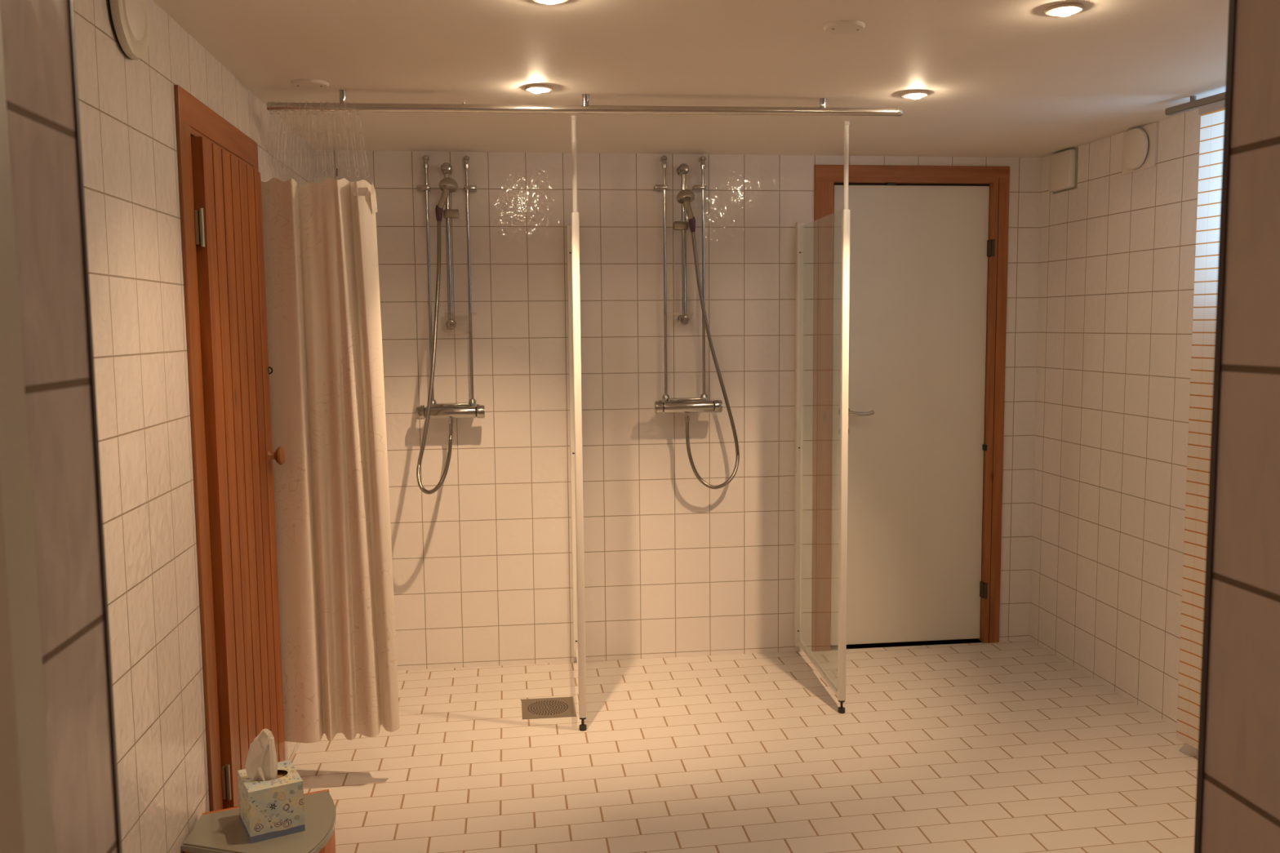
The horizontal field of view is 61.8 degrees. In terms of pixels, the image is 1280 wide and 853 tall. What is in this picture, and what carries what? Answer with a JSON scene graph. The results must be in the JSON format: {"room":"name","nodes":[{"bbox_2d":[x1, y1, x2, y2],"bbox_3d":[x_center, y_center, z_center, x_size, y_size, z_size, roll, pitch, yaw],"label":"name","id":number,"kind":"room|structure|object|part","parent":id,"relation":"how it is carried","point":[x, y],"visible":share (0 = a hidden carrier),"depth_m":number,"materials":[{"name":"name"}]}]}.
{"room":"shower room","nodes":[
{"label":"shower room","id":0,"kind":"room"},
{"bbox_2d":[72,0,315,852],"bbox_3d":[-1.111,0.184,2.422,0.160,2.238,3.812,-1,5,-7],"label":"wall","id":1,"kind":"structure","parent":0,"point":[127,108],"depth_m":2.19,"materials":[{"name":"tile"}]},
{"bbox_2d":[107,0,149,59],"bbox_3d":[-0.999,-0.819,2.097,0.027,0.190,0.190,-1,5,-7],"label":"air vent","id":2,"kind":"object","parent":1,"relation":"in","point":[130,19],"visible":1,"depth_m":2.08,"materials":[{"name":"beige plastic"}]},
{"bbox_2d":[173,84,285,811],"bbox_3d":[-1.051,0.173,2.892,0.076,1.970,0.782,-1,5,-7],"label":"door","id":3,"kind":"structure","parent":1,"relation":"in","point":[220,179],"depth_m":2.71,"materials":[{"name":"brown wood"}]},
{"bbox_3d":[-1.069,0.086,3.148,0.045,0.055,0.055,-1,5,-7],"label":"knob","id":4,"kind":"part","parent":3,"relation":"part of","materials":[{"name":"brown wood"}]},
{"bbox_2d":[0,0,1279,852],"bbox_3d":[0.699,0.323,0.783,3.225,2.238,0.097,-1,5,-7],"label":"wall","id":5,"kind":"structure","parent":0,"point":[36,37],"depth_m":0.68,"materials":[{"name":"tile"}]},
{"bbox_2d":[0,8,54,852],"bbox_3d":[-0.339,0.302,0.583,0.032,2.138,0.036,-1,5,-7],"label":"trim","id":6,"kind":"structure","parent":5,"relation":"attached to","point":[26,825],"depth_m":0.56,"materials":[{"name":"paint"}]},
{"bbox_2d":[67,0,122,852],"bbox_3d":[-0.339,0.301,0.700,0.002,2.118,0.004,-1,5,-7],"label":"trim","id":7,"kind":"structure","parent":5,"relation":"attached to","point":[70,2],"depth_m":0.67,"materials":[{"name":"brown metal"}]},
{"bbox_2d":[1194,0,1236,852],"bbox_3d":[0.414,0.285,0.792,0.002,2.118,0.006,-1,5,-7],"label":"trim","id":8,"kind":"structure","parent":5,"relation":"attached to","point":[1233,3],"depth_m":0.76,"materials":[{"name":"brown metal"}]},
{"bbox_2d":[315,150,1042,671],"bbox_3d":[0.273,-0.034,4.576,3.525,2.238,0.140,-1,5,-7],"label":"wall","id":9,"kind":"structure","parent":0,"point":[676,565],"depth_m":4.45,"materials":[{"name":"tile"}]},
{"bbox_2d":[440,162,458,329],"bbox_3d":[-0.728,-0.705,4.256,0.138,0.677,0.118,-1,5,-7],"label":"slide bar","id":10,"kind":"object","parent":9,"relation":"attached to","point":[446,168],"visible":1,"depth_m":4.25,"materials":[{"name":"silver metal"}]},
{"bbox_2d":[416,177,457,494],"bbox_3d":[-0.776,-0.355,4.130,0.104,1.213,0.270,1,6,13],"label":"shower","id":11,"kind":"object","parent":10,"relation":"attached to","point":[447,184],"visible":1,"depth_m":4.14,"materials":[{"name":"silver plastic"}]},
{"bbox_3d":[-0.767,-0.902,4.190,0.075,0.106,0.026,3,7,34],"label":"handle","id":12,"kind":"part","parent":11,"relation":"part of","materials":[{"name":"beige plastic"}]},
{"bbox_3d":[-0.746,-0.927,4.163,0.058,0.027,0.053,-1,5,-7],"label":"spray plate","id":13,"kind":"part","parent":11,"relation":"part of","materials":[{"name":"silver metal"}]},
{"bbox_2d":[416,155,484,419],"bbox_3d":[-0.763,-0.552,4.254,0.270,1.041,0.143,-1,5,-7],"label":"shower mixer","id":14,"kind":"object","parent":9,"relation":"attached to","point":[453,410],"visible":0.94,"depth_m":4.25,"materials":[{"name":"silver metal"}]},
{"bbox_3d":[-0.869,-0.056,4.242,0.037,0.057,0.053,-1,5,-7],"label":"mixer knob","id":15,"kind":"part","parent":14,"relation":"part of","materials":[{"name":"silver metal"}]},
{"bbox_3d":[-0.638,-0.061,4.271,0.037,0.057,0.053,-1,5,-7],"label":"mixer knob","id":16,"kind":"part","parent":14,"relation":"part of","materials":[{"name":"silver metal"}]},
{"bbox_2d":[673,163,689,324],"bbox_3d":[0.155,-0.743,4.372,0.124,0.652,0.102,-1,5,-7],"label":"slide bar","id":17,"kind":"object","parent":9,"relation":"attached to","point":[683,169],"visible":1,"depth_m":4.37,"materials":[{"name":"silver metal"}]},
{"bbox_2d":[676,189,739,488],"bbox_3d":[0.274,-0.346,4.381,0.265,1.221,0.080,-3,6,-23],"label":"shower","id":18,"kind":"object","parent":17,"relation":"hanging from","point":[685,197],"visible":1,"depth_m":4.39,"materials":[{"name":"silver plastic"}]},
{"bbox_3d":[0.184,-0.908,4.282,0.058,0.027,0.053,-1,5,-7],"label":"spray plate","id":19,"kind":"part","parent":18,"relation":"part of","materials":[{"name":"silver metal"}]},
{"bbox_3d":[0.194,-0.884,4.312,0.026,0.105,0.069,3,7,34],"label":"handle","id":20,"kind":"part","parent":18,"relation":"part of","materials":[{"name":"beige plastic"}]},
{"bbox_2d":[653,155,722,413],"bbox_3d":[0.187,-0.579,4.371,0.278,1.045,0.143,-1,5,-7],"label":"shower mixer","id":21,"kind":"object","parent":9,"relation":"attached to","point":[667,405],"visible":1,"depth_m":4.37,"materials":[{"name":"silver metal"}]},
{"bbox_3d":[0.078,-0.080,4.359,0.037,0.057,0.053,-1,5,-7],"label":"mixer knob","id":22,"kind":"part","parent":21,"relation":"part of","materials":[{"name":"silver metal"}]},
{"bbox_3d":[0.317,-0.085,4.388,0.037,0.057,0.053,-1,5,-7],"label":"mixer knob","id":23,"kind":"part","parent":21,"relation":"part of","materials":[{"name":"silver metal"}]},
{"bbox_2d":[811,164,1009,651],"bbox_3d":[1.157,-0.069,4.642,0.854,2.078,0.143,-1,5,-7],"label":"door","id":24,"kind":"structure","parent":9,"relation":"in","point":[929,244],"depth_m":4.63,"materials":[{"name":"white wood"}]},
{"bbox_3d":[0.933,-0.059,4.574,0.124,0.024,0.063,-1,5,-7],"label":"lever","id":25,"kind":"part","parent":24,"relation":"part of","materials":[{"name":"silver metal"}]},
{"bbox_2d":[152,0,1229,157],"bbox_3d":[0.459,-1.011,2.659,3.665,0.132,4.112,-1,5,-7],"label":"ceiling","id":26,"kind":"structure","parent":0,"point":[1002,78],"depth_m":2.93,"materials":[{"name":"paint"}]},
{"bbox_2d":[525,84,553,93],"bbox_3d":[-0.295,-0.987,3.138,0.082,0.018,0.082,-1,5,-7],"label":"recessed light","id":27,"kind":"object","parent":26,"relation":"in","point":[535,88],"visible":1,"depth_m":3.11,"materials":[{"name":"beige glass"}]},
{"bbox_3d":[-0.302,-0.984,3.127,0.039,0.014,0.039,-1,5,-7],"label":"bulb","id":28,"kind":"part","parent":27,"relation":"part of","materials":[{"name":"white glass"}]},
{"bbox_2d":[533,0,567,4],"bbox_3d":[-0.190,-0.904,2.265,0.082,0.018,0.082,-1,5,-7],"label":"recessed light","id":29,"kind":"object","parent":26,"relation":"in","point":[544,2],"visible":1,"depth_m":2.27,"materials":[{"name":"beige glass"}]},
{"bbox_3d":[-0.189,-0.902,2.257,0.039,0.014,0.039,-1,5,-7],"label":"bulb","id":30,"kind":"part","parent":29,"relation":"part of","materials":[{"name":"white glass"}]},
{"bbox_2d":[266,89,902,115],"bbox_3d":[-0.132,-0.976,3.252,1.933,0.063,0.026,-1,5,-7],"label":"rail","id":31,"kind":"object","parent":26,"relation":"attached to","point":[342,106],"visible":1,"depth_m":3.24,"materials":[{"name":"silver metal"}]},
{"bbox_2d":[261,177,399,743],"bbox_3d":[-0.953,0.116,3.256,0.382,1.713,0.107,-1,5,-7],"label":"shower curtain","id":32,"kind":"object","parent":31,"relation":"hanging from","point":[335,580],"visible":0.94,"depth_m":3.24,"materials":[{"name":"fabric"}]},
{"bbox_2d":[900,90,928,98],"bbox_3d":[0.838,-1.010,3.268,0.082,0.018,0.082,-1,5,-7],"label":"recessed light","id":33,"kind":"object","parent":26,"relation":"in","point":[910,94],"visible":1,"depth_m":3.25,"materials":[{"name":"beige glass"}]},
{"bbox_3d":[0.842,-1.007,3.258,0.039,0.014,0.039,-1,5,-7],"label":"bulb","id":34,"kind":"part","parent":33,"relation":"part of","materials":[{"name":"white glass"}]},
{"bbox_2d":[1044,2,1083,16],"bbox_3d":[0.947,-0.927,2.391,0.082,0.018,0.082,-1,5,-7],"label":"recessed light","id":35,"kind":"object","parent":26,"relation":"in","point":[1064,9],"visible":1,"depth_m":2.37,"materials":[{"name":"beige glass"}]},
{"bbox_3d":[0.949,-0.925,2.383,0.039,0.014,0.039,-1,5,-7],"label":"bulb","id":36,"kind":"part","parent":35,"relation":"part of","materials":[{"name":"white glass"}]},
{"bbox_2d":[1164,92,1225,115],"bbox_3d":[1.858,-0.968,2.835,0.024,0.039,1.288,-2,6,-13],"label":"rail","id":37,"kind":"object","parent":26,"relation":"attached to","point":[1194,104],"visible":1,"depth_m":3.34,"materials":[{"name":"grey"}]},
{"bbox_2d":[1176,99,1225,749],"bbox_3d":[1.875,0.064,2.901,0.017,2.026,1.062,-2,6,-13],"label":"window blind","id":38,"kind":"object","parent":37,"relation":"hanging from","point":[1212,115],"visible":0.29,"depth_m":3.37,"materials":[{"name":"white metal"}]},
{"bbox_2d":[291,638,1198,852],"bbox_3d":[0.473,1.221,2.765,3.625,0.120,4.320,-1,5,-7],"label":"floor","id":39,"kind":"structure","parent":0,"point":[1001,747],"depth_m":3.49,"materials":[{"name":"tile"}]},
{"bbox_2d":[181,789,336,852],"bbox_3d":[-0.853,1.053,2.439,0.318,0.300,0.355,-1,5,-7],"label":"side table","id":40,"kind":"object","parent":39,"relation":"on","point":[220,831],"visible":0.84,"depth_m":2.38,"materials":[{"name":"grey laminate"}]},
{"bbox_2d":[237,760,305,844],"bbox_3d":[-0.835,0.846,2.420,0.116,0.116,0.136,-4,6,-30],"label":"tissue box","id":41,"kind":"object","parent":40,"relation":"on","point":[274,808],"visible":0.77,"depth_m":2.37,"materials":[{"name":"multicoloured cardboard"}]},
{"bbox_2d":[244,728,277,781],"bbox_3d":[-0.850,0.739,2.396,0.070,0.122,0.040,-1,5,-7],"label":"tissue","id":42,"kind":"object","parent":41,"relation":"on","point":[261,763],"visible":0.98,"depth_m":2.39,"materials":[{"name":"paper"}]},
{"bbox_2d":[520,696,576,719],"bbox_3d":[-0.344,1.051,3.990,0.201,0.007,0.206,-1,5,-7],"label":"floor drain","id":43,"kind":"object","parent":39,"relation":"on","point":[557,707],"visible":1,"depth_m":3.98,"materials":[{"name":"silver metal"}]},
{"bbox_2d":[566,115,586,731],"bbox_3d":[-0.240,-0.019,4.048,0.035,2.118,0.779,-1,5,-5],"label":"screen","id":44,"kind":"object","parent":39,"relation":"on","point":[573,230],"visible":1,"depth_m":3.71,"materials":[{"name":"white"}]},
{"bbox_3d":[-0.241,0.107,4.056,0.005,1.746,0.727,-1,5,-5],"label":"glass pane","id":45,"kind":"part","parent":44,"relation":"part of","materials":[{"name":"clear glass"}]},
{"bbox_3d":[-0.210,0.151,3.688,0.026,1.755,0.026,-1,5,-7],"label":"post","id":46,"kind":"part","parent":44,"relation":"part of","materials":[{"name":"white metal"}]},
{"bbox_2d":[794,120,849,713],"bbox_3d":[0.703,-0.040,4.180,0.032,2.118,0.750,-1,5,-4],"label":"screen","id":47,"kind":"object","parent":39,"relation":"on","point":[840,691],"visible":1,"depth_m":3.89,"materials":[{"name":"white"}]},
{"bbox_3d":[0.704,0.078,4.187,0.005,1.762,0.697,-1,5,-4],"label":"glass pane","id":48,"kind":"part","parent":47,"relation":"part of","materials":[{"name":"clear glass"}]},
{"bbox_3d":[0.730,0.121,3.833,0.026,1.771,0.026,-1,5,-7],"label":"post","id":49,"kind":"part","parent":47,"relation":"part of","materials":[{"name":"white metal"}]},
{"bbox_2d":[1029,108,1200,728],"bbox_3d":[2.118,0.116,2.822,0.300,2.238,3.812,-1,5,-7],"label":"wall","id":50,"kind":"structure","parent":0,"point":[1117,256],"depth_m":4.06,"materials":[{"name":"tile"}]},
{"bbox_2d":[1048,146,1078,193],"bbox_3d":[1.732,-1.048,4.388,0.032,0.162,0.185,-1,5,-7],"label":"junction box","id":51,"kind":"object","parent":50,"relation":"attached to","point":[1063,166],"visible":1,"depth_m":4.35,"materials":[{"name":"beige plastic"}]},
{"bbox_2d":[1122,122,1156,174],"bbox_3d":[1.798,-1.006,3.877,0.029,0.153,0.200,-1,5,-7],"label":"air vent","id":52,"kind":"object","parent":50,"relation":"in","point":[1139,149],"visible":1,"depth_m":3.84,"materials":[{"name":"beige plastic"}]}
]}

